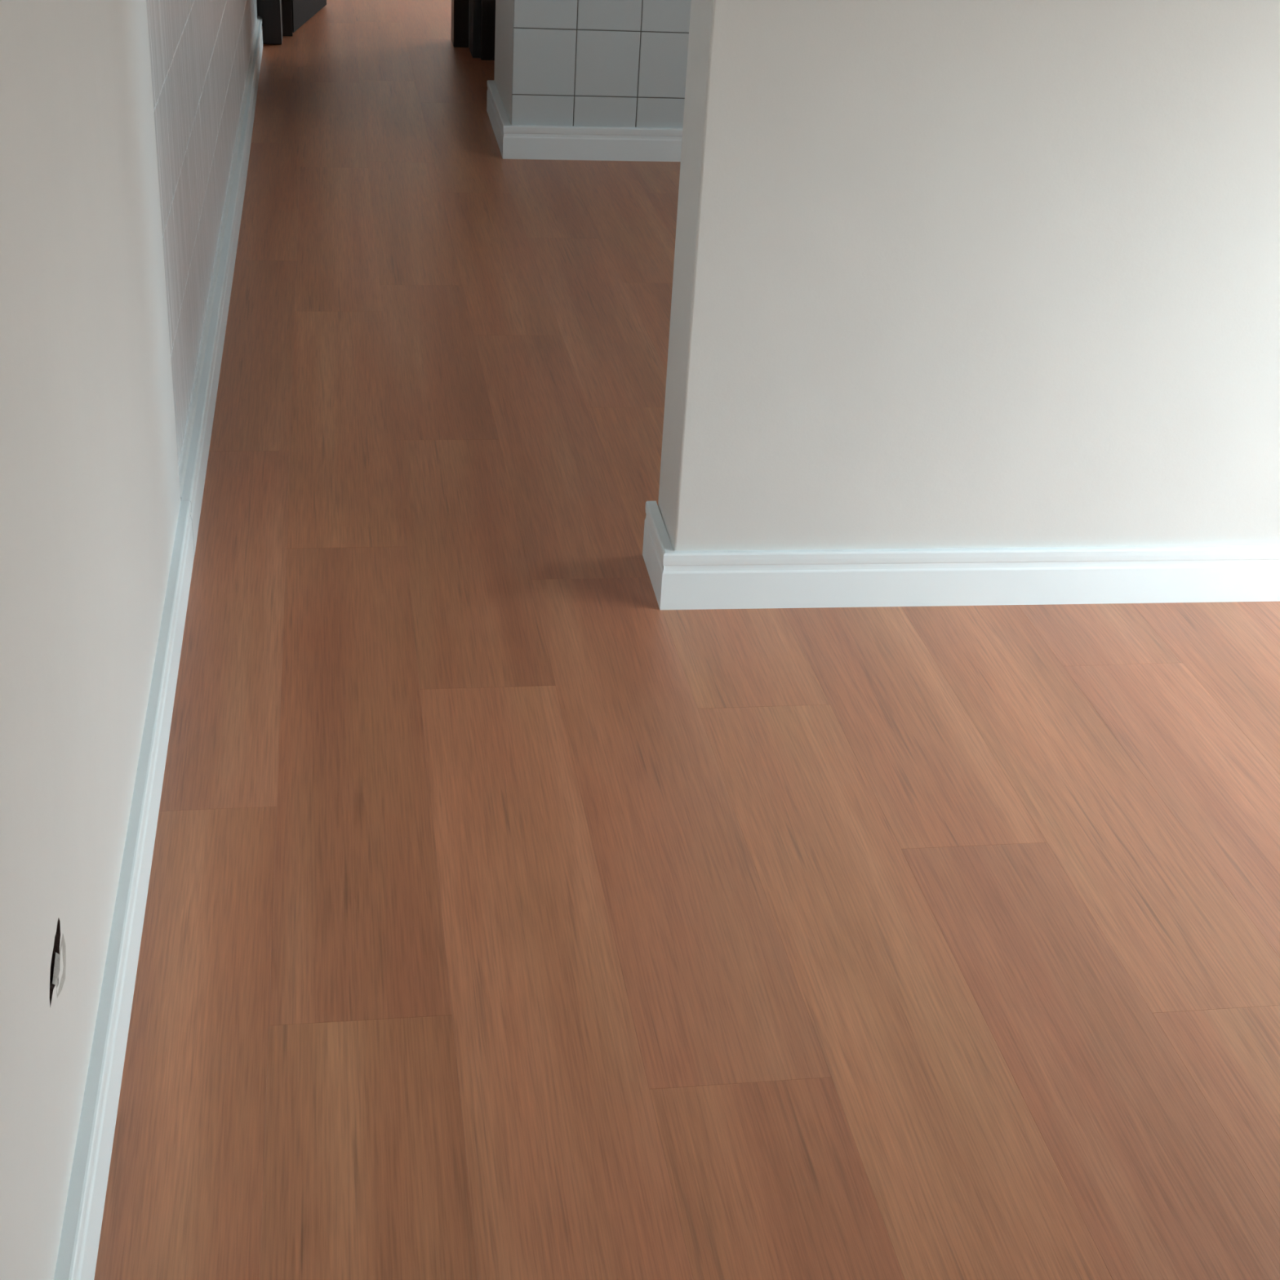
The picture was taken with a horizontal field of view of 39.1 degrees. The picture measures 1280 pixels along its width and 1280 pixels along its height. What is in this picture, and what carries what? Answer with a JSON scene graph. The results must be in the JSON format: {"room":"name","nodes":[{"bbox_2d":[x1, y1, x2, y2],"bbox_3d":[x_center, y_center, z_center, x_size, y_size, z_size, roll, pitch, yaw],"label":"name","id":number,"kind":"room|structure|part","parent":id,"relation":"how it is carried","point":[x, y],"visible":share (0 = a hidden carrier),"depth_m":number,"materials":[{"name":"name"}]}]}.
{"room":"empty living room","nodes":[
{"label":"empty living room","id":0,"kind":"room"},
{"bbox_2d":[0,0,257,1279],"bbox_3d":[-0.686,-1.103,1.997,0.152,2.600,9.920,-1,28,-9],"label":"wall","id":1,"kind":"structure","parent":0,"point":[120,119],"depth_m":1.75,"materials":[{"name":"paint"}]},
{"bbox_2d":[53,16,262,1279],"bbox_3d":[-0.686,-0.024,2.628,0.027,0.106,9.800,-1,28,-9],"label":"baseboard","id":2,"kind":"structure","parent":1,"relation":"attached to","point":[77,1253],"depth_m":2.19,"materials":[{"name":"white wood"}]},
{"bbox_2d":[468,19,469,48],"bbox_3d":[-0.751,-3.490,6.488,4.600,2.600,0.150,-1,28,-9],"label":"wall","id":3,"kind":"structure","parent":0,"point":[468,20],"depth_m":7.04,"materials":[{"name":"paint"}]},
{"bbox_2d":[469,0,481,57],"bbox_3d":[-0.465,-3.414,6.378,0.234,2.600,0.202,-1,28,-9],"label":"door frame","id":4,"kind":"structure","parent":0,"point":[474,5],"depth_m":6.86,"materials":[{"name":"grey wood"}]},
{"bbox_2d":[480,0,495,60],"bbox_3d":[-0.419,-2.941,6.016,0.125,2.110,0.904,-1,28,-9],"label":"door","id":5,"kind":"structure","parent":4,"relation":"in","point":[487,6],"depth_m":6.81,"materials":[{"name":"brown wood"}]},
{"bbox_2d":[493,0,691,128],"bbox_3d":[0.885,-2.809,5.399,2.559,2.600,0.690,-1,28,-9],"label":"wall","id":6,"kind":"structure","parent":0,"point":[576,63],"depth_m":5.42,"materials":[{"name":"tile"}]},
{"bbox_2d":[486,80,682,161],"bbox_3d":[0.805,-1.698,5.967,2.580,0.099,0.686,-1,28,-9],"label":"baseboard","id":7,"kind":"structure","parent":6,"relation":"attached to","point":[514,141],"depth_m":5.51,"materials":[{"name":"white wood"}]},
{"bbox_2d":[93,0,1279,1279],"bbox_3d":[-0.101,-0.840,4.477,5.100,0.120,13.800,-1,28,-9],"label":"floor","id":8,"kind":"structure","parent":0,"point":[512,913],"depth_m":2.29,"materials":[{"name":"laminate"}]},
{"bbox_2d":[657,0,1279,551],"bbox_3d":[0.937,-1.258,2.482,1.682,2.600,0.220,-1,28,-9],"label":"wall","id":9,"kind":"structure","parent":0,"point":[947,273],"depth_m":2.69,"materials":[{"name":"paint"}]},
{"bbox_2d":[642,501,1279,609],"bbox_3d":[0.786,-0.152,3.052,1.548,0.099,0.205,-1,28,-9],"label":"baseboard","id":10,"kind":"structure","parent":9,"relation":"attached to","point":[698,580],"depth_m":2.92,"materials":[{"name":"white wood"}]},
{"bbox_3d":[-1.234,-4.351,8.054,4.500,2.600,3.830,-1,28,-9],"label":"wall","id":11,"kind":"structure","parent":0,"visible":0},
{"bbox_2d":[257,0,469,47],"bbox_3d":[-1.074,-3.441,6.861,0.808,2.128,0.921,-1,28,-9],"label":"door","id":12,"kind":"structure","parent":11,"relation":"in","point":[295,13],"depth_m":7.02,"materials":[{"name":"black wood"}]},
{"bbox_3d":[-1.372,-3.263,6.490,0.090,2.128,0.200,-1,28,-9],"label":"frame","id":13,"kind":"part","parent":12,"relation":"part of","materials":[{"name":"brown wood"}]},
{"bbox_3d":[-0.653,-3.292,6.631,0.060,2.128,0.150,-1,28,-9],"label":"frame","id":14,"kind":"part","parent":12,"relation":"part of","materials":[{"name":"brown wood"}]}
]}

